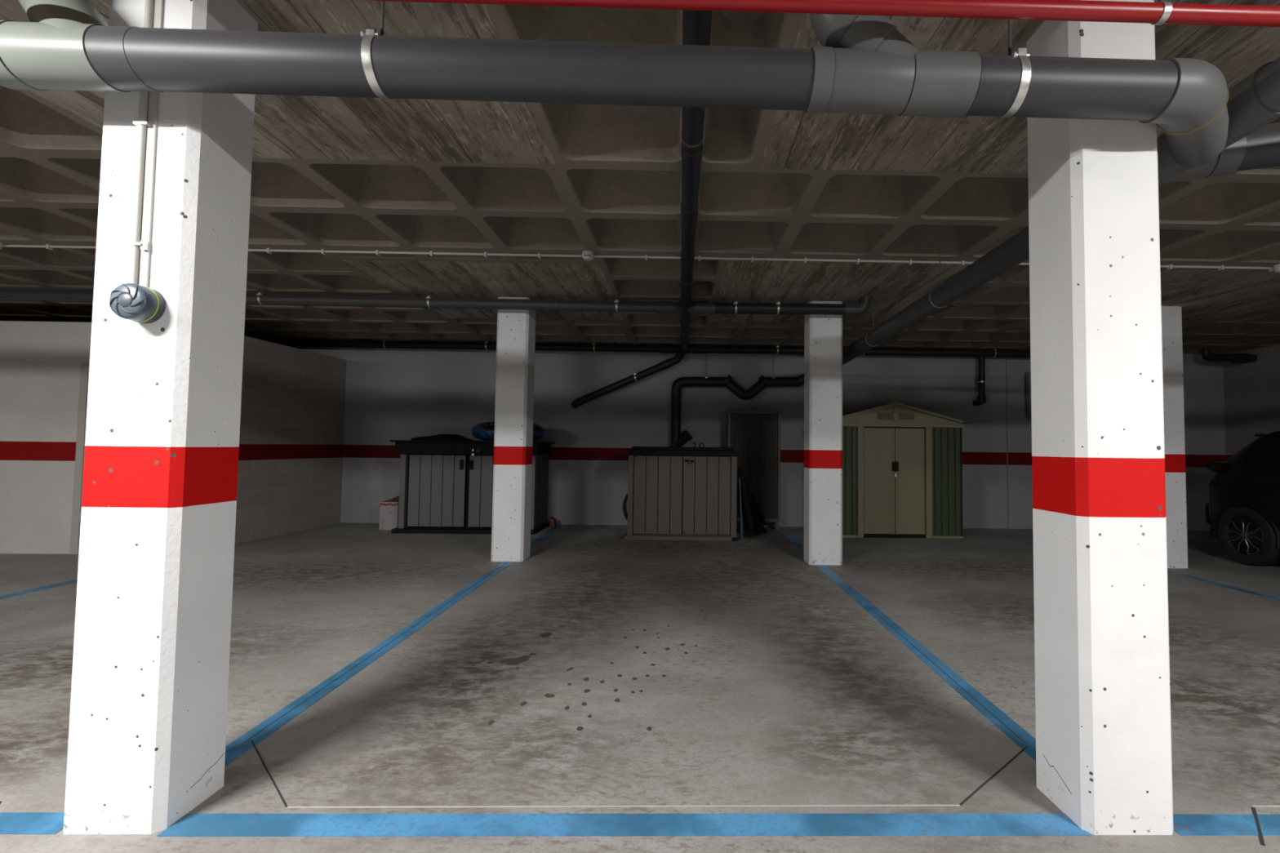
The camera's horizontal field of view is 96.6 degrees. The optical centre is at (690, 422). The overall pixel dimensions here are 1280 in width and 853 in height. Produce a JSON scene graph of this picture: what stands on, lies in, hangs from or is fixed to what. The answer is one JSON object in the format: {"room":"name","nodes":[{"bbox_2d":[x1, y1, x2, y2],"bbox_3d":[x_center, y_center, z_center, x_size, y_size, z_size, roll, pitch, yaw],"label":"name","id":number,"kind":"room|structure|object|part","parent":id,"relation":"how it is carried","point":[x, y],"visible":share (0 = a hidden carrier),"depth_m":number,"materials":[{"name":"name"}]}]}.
{"room":"parking garage","nodes":[
{"label":"parking garage","id":0,"kind":"room"},
{"bbox_2d":[0,320,92,554],"bbox_3d":[-7.465,0.143,6.065,4.300,2.450,0.150,1,-2,-1],"label":"wall","id":1,"kind":"structure","parent":0,"point":[41,362],"depth_m":6.00,"materials":[{"name":"paint"}]},
{"bbox_2d":[70,364,89,554],"bbox_3d":[-5.994,0.390,6.032,0.935,1.990,0.110,1,-2,-1],"label":"door","id":2,"kind":"structure","parent":1,"relation":"in","point":[84,372],"depth_m":5.97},
{"bbox_2d":[235,335,346,544],"bbox_3d":[-5.351,0.224,7.378,0.150,2.450,2.411,1,-2,2],"label":"wall","id":3,"kind":"structure","parent":0,"point":[293,400],"depth_m":7.46,"materials":[{"name":"paint"}]},
{"bbox_2d":[0,522,1279,852],"bbox_3d":[-0.562,1.362,1.624,17.970,0.203,14.380,1,-2,-1],"label":"floor","id":4,"kind":"structure","parent":0,"point":[599,671],"depth_m":2.81,"materials":[{"name":"concrete"}]},
{"bbox_2d":[0,812,64,834],"bbox_3d":[-3.241,1.236,1.754,2.615,0.002,0.100,1,-2,-1],"label":"parking line","id":5,"kind":"object","parent":4,"relation":"on","point":[11,823],"visible":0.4,"depth_m":1.77,"materials":[{"name":"blue paint"}]},
{"bbox_2d":[0,578,77,599],"bbox_3d":[-5.192,1.288,3.527,0.100,0.002,3.450,1,-2,-1],"label":"parking line","id":6,"kind":"object","parent":4,"relation":"on","point":[10,595],"visible":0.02,"depth_m":4.53,"materials":[{"name":"blue paint"}]},
{"bbox_2d":[62,0,257,834],"bbox_3d":[-1.762,-0.110,1.923,0.314,2.740,0.270,1,-2,-1],"label":"concrete column","id":7,"kind":"structure","parent":4,"relation":"on","point":[148,716],"depth_m":1.80,"materials":[{"name":"paint"}]},
{"bbox_2d":[109,283,165,323],"bbox_3d":[-1.718,-0.371,1.761,0.114,0.114,0.078,1,-2,-1],"label":"beacon","id":8,"kind":"object","parent":7,"relation":"attached to","point":[134,302],"visible":1,"depth_m":1.73,"materials":[{"name":"blue plastic"}]},
{"bbox_2d":[126,0,164,287],"bbox_3d":[-1.737,-0.942,1.811,0.053,1.085,0.025,1,-2,-1],"label":"conduit","id":9,"kind":"object","parent":7,"relation":"attached to","point":[147,123],"visible":0.75,"depth_m":1.80,"materials":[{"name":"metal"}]},
{"bbox_2d":[224,561,514,766],"bbox_3d":[-1.814,1.344,3.916,0.105,0.002,3.825,1,-2,-1],"label":"parking line","id":10,"kind":"object","parent":4,"relation":"on","point":[238,747],"visible":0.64,"depth_m":2.88,"materials":[{"name":"blue paint"}]},
{"bbox_2d":[378,495,399,529],"bbox_3d":[-4.181,1.258,8.017,0.245,0.464,0.300,1,-2,-1],"label":"carton","id":11,"kind":"object","parent":4,"relation":"on","point":[388,509],"visible":0.67,"depth_m":7.87,"materials":[{"name":"white cardboard"}]},
{"bbox_2d":[390,440,555,534],"bbox_3d":[-3.039,0.884,8.059,2.010,1.242,0.910,1,-2,-1],"label":"storage box","id":12,"kind":"object","parent":4,"relation":"on","point":[446,486],"visible":0.88,"depth_m":7.67,"materials":[{"name":"black plastic"}]},
{"bbox_3d":[-3.891,0.923,7.704,0.075,1.005,0.085,1,-2,-1],"label":"corner post","id":13,"kind":"part","parent":12,"relation":"part of","materials":[{"name":"grey plastic"}]},
{"bbox_3d":[-3.428,0.920,7.694,0.752,0.960,0.047,1,-2,-1],"label":"door","id":14,"kind":"part","parent":12,"relation":"part of","materials":[{"name":"grey plastic"}]},
{"bbox_2d":[410,434,475,440],"bbox_3d":[-3.453,0.207,7.975,0.693,0.090,0.520,1,-2,-1],"label":"cover","id":15,"kind":"object","parent":12,"relation":"on","point":[440,437],"visible":0.9,"depth_m":7.73,"materials":[{"name":"black fabric"}]},
{"bbox_3d":[-3.093,0.568,7.676,0.048,0.130,0.033,1,-2,-1],"label":"handle","id":16,"kind":"part","parent":12,"relation":"part of","materials":[{"name":"black plastic"}]},
{"bbox_3d":[-2.963,0.570,7.678,0.048,0.130,0.033,1,-2,-1],"label":"handle","id":17,"kind":"part","parent":12,"relation":"part of","materials":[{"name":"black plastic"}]},
{"bbox_3d":[-3.033,0.357,8.082,2.010,0.187,0.910,1,-2,-1],"label":"lid","id":18,"kind":"part","parent":12,"relation":"part of","materials":[{"name":"black plastic"}]},
{"bbox_3d":[-2.603,0.930,7.709,0.782,0.960,0.047,1,-2,-1],"label":"door","id":19,"kind":"part","parent":12,"relation":"part of","materials":[{"name":"grey plastic"}]},
{"bbox_2d":[471,421,544,440],"bbox_3d":[-2.590,0.124,8.085,1.003,0.285,0.762,1,-2,-1],"label":"ring","id":20,"kind":"object","parent":12,"relation":"on","point":[485,431],"visible":0.4,"depth_m":7.84,"materials":[{"name":"blue plastic"}]},
{"bbox_3d":[-2.151,0.944,7.736,0.075,1.005,0.085,1,-2,-1],"label":"corner post","id":21,"kind":"part","parent":12,"relation":"part of","materials":[{"name":"grey plastic"}]},
{"bbox_3d":[-2.131,0.962,8.136,0.030,1.005,0.695,1,-2,-1],"label":"panel","id":22,"kind":"part","parent":12,"relation":"part of","materials":[{"name":"grey plastic"}]},
{"bbox_2d":[490,297,535,561],"bbox_3d":[-1.877,0.063,6.048,0.330,2.740,0.320,1,-2,-1],"label":"concrete column","id":23,"kind":"structure","parent":4,"relation":"on","point":[516,329],"depth_m":5.90,"materials":[{"name":"paint"}]},
{"bbox_2d":[530,525,563,548],"bbox_3d":[-1.917,1.485,7.294,0.100,0.002,2.330,1,-2,-1],"label":"parking line","id":24,"kind":"object","parent":4,"relation":"on","point":[552,531],"visible":0.5,"depth_m":7.46,"materials":[{"name":"blue paint"}]},
{"bbox_2d":[549,516,556,528],"bbox_3d":[-2.008,1.453,8.300,0.095,0.150,0.180,1,-2,-1],"label":"canister","id":25,"kind":"object","parent":4,"relation":"on","point":[553,523],"visible":1,"depth_m":8.24,"materials":[{"name":"plastic"}]},
{"bbox_2d":[156,813,1091,836],"bbox_3d":[-0.184,1.274,1.802,2.870,0.002,0.105,1,-2,-1],"label":"parking line","id":26,"kind":"object","parent":4,"relation":"on","point":[190,824],"visible":1,"depth_m":1.80,"materials":[{"name":"blue paint"}]},
{"bbox_2d":[622,493,627,520],"bbox_3d":[-0.204,1.109,8.228,1.554,0.868,0.308,1,-2,-1],"label":"bicycle","id":27,"kind":"object","parent":4,"relation":"on","point":[625,500],"visible":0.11,"depth_m":8.20,"materials":[{"name":"rubber"}]},
{"bbox_2d":[624,446,737,541],"bbox_3d":[-0.117,0.925,7.666,1.450,1.195,0.762,1,-2,-1],"label":"storage box","id":28,"kind":"object","parent":4,"relation":"on","point":[675,493],"visible":1,"depth_m":7.31,"materials":[{"name":"beige plastic"}]},
{"bbox_3d":[-0.773,0.936,7.332,0.065,1.030,0.085,1,-2,-1],"label":"corner post","id":29,"kind":"part","parent":28,"relation":"part of","materials":[{"name":"beige plastic"}]},
{"bbox_3d":[-0.422,0.930,7.334,0.622,1.000,0.050,1,-2,-1],"label":"door","id":30,"kind":"part","parent":28,"relation":"part of","materials":[{"name":"beige plastic"}]},
{"bbox_3d":[-0.103,0.386,7.685,1.405,0.115,0.750,1,-2,-1],"label":"lid","id":31,"kind":"part","parent":28,"relation":"part of","materials":[{"name":"black plastic"}]},
{"bbox_3d":[0.206,0.938,7.345,0.610,1.000,0.050,1,-2,-1],"label":"door","id":32,"kind":"part","parent":28,"relation":"part of","materials":[{"name":"beige plastic"}]},
{"bbox_3d":[0.556,0.953,7.356,0.075,1.030,0.085,1,-2,-1],"label":"corner post","id":33,"kind":"part","parent":28,"relation":"part of","materials":[{"name":"plastic"}]},
{"bbox_2d":[737,467,742,539],"bbox_3d":[0.659,1.060,7.488,0.045,0.933,0.110,2,-3,-26],"label":"pole","id":34,"kind":"object","parent":4,"relation":"on","point":[739,468],"visible":1,"depth_m":7.47,"materials":[{"name":"plastic"}]},
{"bbox_2d":[737,469,754,538],"bbox_3d":[0.733,1.080,7.622,0.232,0.902,0.272,1,-2,-1],"label":"folding chair","id":35,"kind":"object","parent":4,"relation":"on","point":[748,518],"visible":0.94,"depth_m":7.53,"materials":[{"name":"black fabric"}]},
{"bbox_3d":[0.711,1.079,7.721,0.161,0.891,0.021,0,-3,20],"label":"leg","id":36,"kind":"part","parent":35,"relation":"part of","materials":[{"name":"blue metal"}]},
{"bbox_3d":[0.714,1.072,7.561,0.151,0.891,0.072,1,-2,-1],"label":"leg","id":37,"kind":"part","parent":35,"relation":"part of","materials":[{"name":"blue metal"}]},
{"bbox_2d":[745,479,760,535],"bbox_3d":[0.826,1.141,7.861,0.284,0.803,0.272,1,-2,-1],"label":"folding chair","id":38,"kind":"object","parent":4,"relation":"on","point":[756,520],"visible":0.67,"depth_m":7.76,"materials":[{"name":"black fabric"}]},
{"bbox_2d":[726,410,780,529],"bbox_3d":[0.922,0.700,8.447,0.770,1.735,0.300,1,-2,-1],"label":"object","id":39,"kind":"object","parent":4,"relation":"on","point":[755,435],"visible":0.65,"depth_m":8.32,"materials":[{"name":"brown wood"}]},
{"bbox_3d":[0.753,0.628,8.321,0.337,1.521,0.024,1,-2,-1],"label":"slatted door","id":40,"kind":"part","parent":39,"relation":"part of","materials":[{"name":"brown wood"}]},
{"bbox_3d":[1.098,0.632,8.327,0.337,1.521,0.024,1,-2,-1],"label":"slatted door","id":41,"kind":"part","parent":39,"relation":"part of","materials":[{"name":"brown wood"}]},
{"bbox_3d":[1.265,1.506,8.304,0.050,0.120,0.050,1,-2,-1],"label":"leg","id":42,"kind":"part","parent":39,"relation":"part of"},
{"bbox_2d":[750,490,766,533],"bbox_3d":[0.906,1.201,8.099,0.356,0.704,0.232,0,-2,8],"label":"folding chair","id":43,"kind":"object","parent":4,"relation":"on","point":[761,517],"visible":0.52,"depth_m":8.00,"materials":[{"name":"black metal"}]},
{"bbox_2d":[778,529,804,551],"bbox_3d":[1.350,1.520,7.204,0.100,0.002,2.130,1,-2,-1],"label":"parking line","id":44,"kind":"object","parent":4,"relation":"on","point":[793,540],"visible":0.64,"depth_m":7.40,"materials":[{"name":"blue paint"}]},
{"bbox_2d":[804,301,842,565],"bbox_3d":[1.406,0.102,6.049,0.345,2.740,0.300,1,-2,-1],"label":"concrete column","id":45,"kind":"structure","parent":4,"relation":"on","point":[823,334],"depth_m":5.91,"materials":[{"name":"paint"}]},
{"bbox_2d":[842,401,967,538],"bbox_3d":[2.768,0.656,8.161,1.930,1.842,1.005,1,-2,-1],"label":"garden shed","id":46,"kind":"object","parent":4,"relation":"on","point":[898,482],"visible":0.88,"depth_m":7.73,"materials":[{"name":"green paint"}]},
{"bbox_3d":[2.064,0.781,7.723,0.440,1.500,0.018,1,-2,-1],"label":"panel","id":47,"kind":"part","parent":46,"relation":"part of","materials":[{"name":"green paint"}]},
{"bbox_3d":[2.063,1.535,7.691,0.455,0.030,0.042,1,-2,-1],"label":"rail","id":48,"kind":"part","parent":46,"relation":"part of","materials":[{"name":"metal"}]},
{"bbox_3d":[2.295,-0.129,8.187,0.965,0.282,1.000,1,-2,-1],"label":"roof panel","id":49,"kind":"part","parent":46,"relation":"part of","materials":[{"name":"metal"}]},
{"bbox_3d":[2.562,0.789,7.731,0.425,1.435,0.028,1,-2,-1],"label":"door","id":50,"kind":"part","parent":46,"relation":"part of","materials":[{"name":"beige paint"}]},
{"bbox_2d":[877,413,893,419],"bbox_3d":[2.650,-0.087,7.746,0.210,0.090,0.020,1,-2,-1],"label":"gable vent","id":51,"kind":"object","parent":46,"relation":"attached to","point":[880,415],"depth_m":7.74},
{"bbox_3d":[2.757,0.593,7.717,0.039,0.130,0.024,1,-2,-1],"label":"handle","id":52,"kind":"part","parent":46,"relation":"part of","materials":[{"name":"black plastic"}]},
{"bbox_3d":[2.802,0.594,7.718,0.036,0.130,0.024,1,-2,-1],"label":"handle","id":53,"kind":"part","parent":46,"relation":"part of","materials":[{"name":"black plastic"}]},
{"bbox_2d":[898,413,914,419],"bbox_3d":[2.947,-0.084,7.751,0.205,0.090,0.020,1,-2,-1],"label":"gable vent","id":54,"kind":"object","parent":46,"relation":"attached to","point":[901,415],"depth_m":7.75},
{"bbox_3d":[2.982,0.794,7.739,0.404,1.435,0.028,1,-2,-1],"label":"door","id":55,"kind":"part","parent":46,"relation":"part of","materials":[{"name":"beige paint"}]},
{"bbox_3d":[3.260,-0.117,8.205,0.965,0.282,1.000,1,-2,-1],"label":"roof panel","id":56,"kind":"part","parent":46,"relation":"part of","materials":[{"name":"metal"}]},
{"bbox_3d":[3.468,0.798,7.749,0.467,1.500,0.018,1,-2,-1],"label":"panel","id":57,"kind":"part","parent":46,"relation":"part of","materials":[{"name":"green paint"}]},
{"bbox_3d":[3.441,1.552,7.717,0.502,0.030,0.042,1,-2,-1],"label":"rail","id":58,"kind":"part","parent":46,"relation":"part of","materials":[{"name":"beige metal"}]},
{"bbox_3d":[3.684,0.819,8.194,0.018,1.500,0.900,1,-2,-1],"label":"panel","id":59,"kind":"part","parent":46,"relation":"part of","materials":[{"name":"green paint"}]},
{"bbox_2d":[815,564,1035,761],"bbox_3d":[1.358,1.383,3.949,0.105,0.002,3.775,1,-2,-1],"label":"parking line","id":60,"kind":"object","parent":4,"relation":"on","point":[1030,750],"visible":0.64,"depth_m":3.01,"materials":[{"name":"blue paint"}]},
{"bbox_2d":[1026,0,1173,835],"bbox_3d":[1.401,-0.070,1.978,0.298,2.740,0.277,1,-2,-1],"label":"concrete column","id":61,"kind":"structure","parent":4,"relation":"on","point":[1103,694],"depth_m":1.85,"materials":[{"name":"paint"}]},
{"bbox_2d":[1160,306,1187,568],"bbox_3d":[5.018,0.146,6.095,0.340,2.740,0.300,1,-2,-1],"label":"concrete column","id":62,"kind":"structure","parent":4,"relation":"on","point":[1171,316],"depth_m":5.94,"materials":[{"name":"paint"}]},
{"bbox_2d":[1167,569,1279,601],"bbox_3d":[4.842,1.422,3.925,0.090,0.002,3.780,1,-2,-1],"label":"parking line","id":63,"kind":"object","parent":4,"relation":"on","point":[1168,571],"visible":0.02,"depth_m":5.11,"materials":[{"name":"blue paint"}]},
{"bbox_2d":[1173,814,1279,835],"bbox_3d":[3.043,1.314,1.859,3.015,0.002,0.100,1,-2,-1],"label":"parking line","id":64,"kind":"object","parent":4,"relation":"on","point":[1183,824],"visible":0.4,"depth_m":1.83,"materials":[{"name":"blue paint"}]},
{"bbox_2d":[1204,430,1279,565],"bbox_3d":[6.889,0.695,4.600,2.100,1.560,4.260,1,-2,-1],"label":"parked car","id":65,"kind":"object","parent":4,"relation":"on","point":[1242,510],"visible":1,"depth_m":6.10,"materials":[{"name":"black paint"}]},
{"bbox_2d":[1204,461,1229,471],"bbox_3d":[6.145,0.509,6.553,0.320,0.120,0.280,1,-2,-1],"label":"side mirror","id":66,"kind":"object","parent":65,"relation":"attached to","point":[1213,466],"depth_m":6.49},
{"bbox_2d":[0,0,1279,354],"bbox_3d":[-0.525,-1.638,1.651,18.370,0.320,14.580,1,-2,-1],"label":"ceiling","id":67,"kind":"structure","parent":0,"point":[335,173],"depth_m":3.75,"materials":[{"name":"concrete"}]},
{"bbox_2d":[0,242,4,249],"bbox_3d":[-5.461,-1.389,4.460,0.096,0.056,0.096,1,-2,-1],"label":"smoke detector","id":68,"kind":"object","parent":67,"relation":"attached to","point":[2,245],"visible":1,"depth_m":4.47,"materials":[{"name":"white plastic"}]},
{"bbox_2d":[0,288,683,313],"bbox_3d":[-4.729,-1.263,5.755,9.323,0.182,0.170,1,-2,-1],"label":"drain pipe","id":69,"kind":"object","parent":67,"relation":"attached to","point":[658,307],"visible":0.89,"depth_m":5.72,"materials":[{"name":"grey plastic"}]},
{"bbox_2d":[582,250,594,260],"bbox_3d":[-0.822,-1.331,4.545,0.096,0.056,0.096,1,-2,-1],"label":"junction box","id":70,"kind":"object","parent":67,"relation":"attached to","point":[587,255],"visible":1,"depth_m":4.51,"materials":[{"name":"white plastic"}]},
{"bbox_2d":[0,0,1228,166],"bbox_3d":[-0.640,-1.219,1.868,5.158,0.563,0.498,1,-2,-1],"label":"drain pipe","id":71,"kind":"object","parent":67,"relation":"attached to","point":[864,64],"visible":0.94,"depth_m":1.65,"materials":[{"name":"grey plastic"}]},
{"bbox_2d":[25,0,109,28],"bbox_3d":[-1.822,-1.150,1.698,0.260,0.262,0.168,0,-2,14],"label":"pipe fitting","id":72,"kind":"object","parent":71,"relation":"attached to","point":[42,14],"depth_m":1.63,"materials":[{"name":"grey plastic"}]},
{"bbox_3d":[-0.920,-1.309,1.704,0.008,0.342,0.008,0,-3,21],"label":"hanger rod","id":73,"kind":"part","parent":71,"relation":"part of","materials":[{"name":"metal"}]},
{"bbox_2d":[836,14,897,50],"bbox_3d":[0.528,-1.149,1.725,0.187,0.192,0.172,1,-2,-1],"label":"pipe fitting","id":74,"kind":"object","parent":71,"relation":"attached to","point":[854,32],"depth_m":1.65,"materials":[{"name":"grey plastic"}]},
{"bbox_3d":[0.974,-1.278,1.739,0.008,0.356,0.008,0,-3,21],"label":"hanger rod","id":75,"kind":"part","parent":71,"relation":"part of","materials":[{"name":"metal"}]},
{"bbox_2d":[1163,104,1228,166],"bbox_3d":[1.731,-1.012,1.948,0.165,0.207,0.449,-2,-3,44],"label":"pipe fitting","id":76,"kind":"object","parent":71,"relation":"attached to","point":[1197,140],"depth_m":1.85,"materials":[{"name":"grey plastic"}]},
{"bbox_2d":[3,244,1273,271],"bbox_3d":[-0.568,-1.338,4.595,17.800,0.037,0.034,1,-2,-1],"label":"conduit","id":77,"kind":"object","parent":67,"relation":"attached to","point":[268,251],"visible":0.8,"depth_m":4.59,"materials":[{"name":"grey metal"}]},
{"bbox_2d":[258,338,1031,358],"bbox_3d":[-1.842,-1.133,8.522,15.200,0.140,0.136,1,-2,-1],"label":"pipe","id":78,"kind":"object","parent":67,"relation":"attached to","point":[357,344],"visible":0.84,"depth_m":8.49,"materials":[{"name":"black plastic"}]},
{"bbox_2d":[680,9,712,351],"bbox_3d":[-0.016,-1.301,4.019,0.124,0.143,8.920,1,-2,-1],"label":"drain pipe","id":79,"kind":"object","parent":67,"relation":"attached to","point":[696,24],"visible":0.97,"depth_m":2.91,"materials":[{"name":"black plastic"}]},
{"bbox_2d":[670,353,804,446],"bbox_3d":[0.781,0.049,8.532,2.156,2.440,0.259,1,-2,-1],"label":"pipe","id":80,"kind":"object","parent":67,"relation":"attached to","point":[677,439],"visible":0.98,"depth_m":8.52,"materials":[{"name":"black plastic"}]},
{"bbox_2d":[687,296,871,315],"bbox_3d":[0.904,-1.224,5.829,1.886,0.256,0.184,1,-2,-1],"label":"drain pipe","id":81,"kind":"object","parent":67,"relation":"attached to","point":[697,307],"visible":0.98,"depth_m":5.76,"materials":[{"name":"black plastic"}]},
{"bbox_2d":[363,0,1279,26],"bbox_3d":[-0.512,-1.295,1.546,17.800,0.375,0.053,1,-2,-1],"label":"pipe","id":82,"kind":"object","parent":67,"relation":"attached to","point":[1161,12],"visible":1,"depth_m":1.55,"materials":[{"name":"red metal"}]},
{"bbox_2d":[842,57,1279,364],"bbox_3d":[2.606,-1.022,5.112,1.624,0.545,6.874,1,-2,-1],"label":"drain pipe","id":83,"kind":"object","parent":67,"relation":"attached to","point":[1253,103],"visible":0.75,"depth_m":2.25,"materials":[{"name":"grey plastic"}]},
{"bbox_3d":[1.877,-1.108,5.838,0.008,0.330,0.008,2,-3,-24],"label":"hanger rod","id":84,"kind":"part","parent":83,"relation":"part of","materials":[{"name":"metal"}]},
{"bbox_3d":[1.903,-1.186,4.340,0.008,0.300,0.008,0,-3,21],"label":"hanger rod","id":85,"kind":"part","parent":83,"relation":"part of","materials":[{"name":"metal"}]},
{"bbox_2d":[1160,136,1246,182],"bbox_3d":[2.050,-1.082,2.306,0.243,0.180,0.176,0,-3,19],"label":"pipe fitting","id":86,"kind":"object","parent":83,"relation":"attached to","point":[1233,158],"depth_m":2.25,"materials":[{"name":"grey plastic"}]},
{"bbox_2d":[1271,263,1279,272],"bbox_3d":[4.822,-1.261,4.648,0.096,0.056,0.096,1,-2,-1],"label":"smoke detector","id":87,"kind":"object","parent":67,"relation":"attached to","point":[1276,268],"visible":1,"depth_m":4.64,"materials":[{"name":"white plastic"}]},
{"bbox_2d":[293,346,1226,530],"bbox_3d":[-0.578,0.193,8.768,18.170,2.740,0.204,1,-2,-1],"label":"wall","id":88,"kind":"structure","parent":0,"point":[391,393],"depth_m":8.69,"materials":[{"name":"paint"}]},
{"bbox_2d":[571,347,687,408],"bbox_3d":[-0.931,-0.671,8.554,1.759,0.924,0.201,1,-2,3],"label":"pipe","id":89,"kind":"object","parent":88,"relation":"attached to","point":[668,363],"visible":1,"depth_m":8.50,"materials":[{"name":"black plastic"}]},
{"bbox_2d":[972,356,986,406],"bbox_3d":[4.414,-0.650,8.691,0.121,0.786,0.224,1,-2,-1],"label":"pipe","id":90,"kind":"object","parent":88,"relation":"attached to","point":[981,397],"visible":0.98,"depth_m":8.61,"materials":[{"name":"black plastic"}]},
{"bbox_2d":[1025,372,1031,418],"bbox_3d":[5.449,-0.406,8.729,0.595,0.725,0.090,1,-2,-1],"label":"pipe","id":91,"kind":"object","parent":88,"relation":"attached to","point":[1028,374],"visible":0.31,"depth_m":8.70,"materials":[{"name":"black plastic"}]},
{"bbox_2d":[1222,344,1279,460],"bbox_3d":[8.540,0.004,1.752,0.200,2.740,14.180,1,-2,-1],"label":"wall","id":92,"kind":"structure","parent":0,"point":[1251,390],"depth_m":8.44,"materials":[{"name":"paint"}]},
{"bbox_2d":[1200,348,1257,363],"bbox_3d":[7.980,-0.995,8.455,0.711,0.227,0.150,0,-2,7],"label":"pipe","id":93,"kind":"object","parent":92,"relation":"attached to","point":[1206,353],"visible":1,"depth_m":8.42,"materials":[{"name":"black plastic"}]}
]}

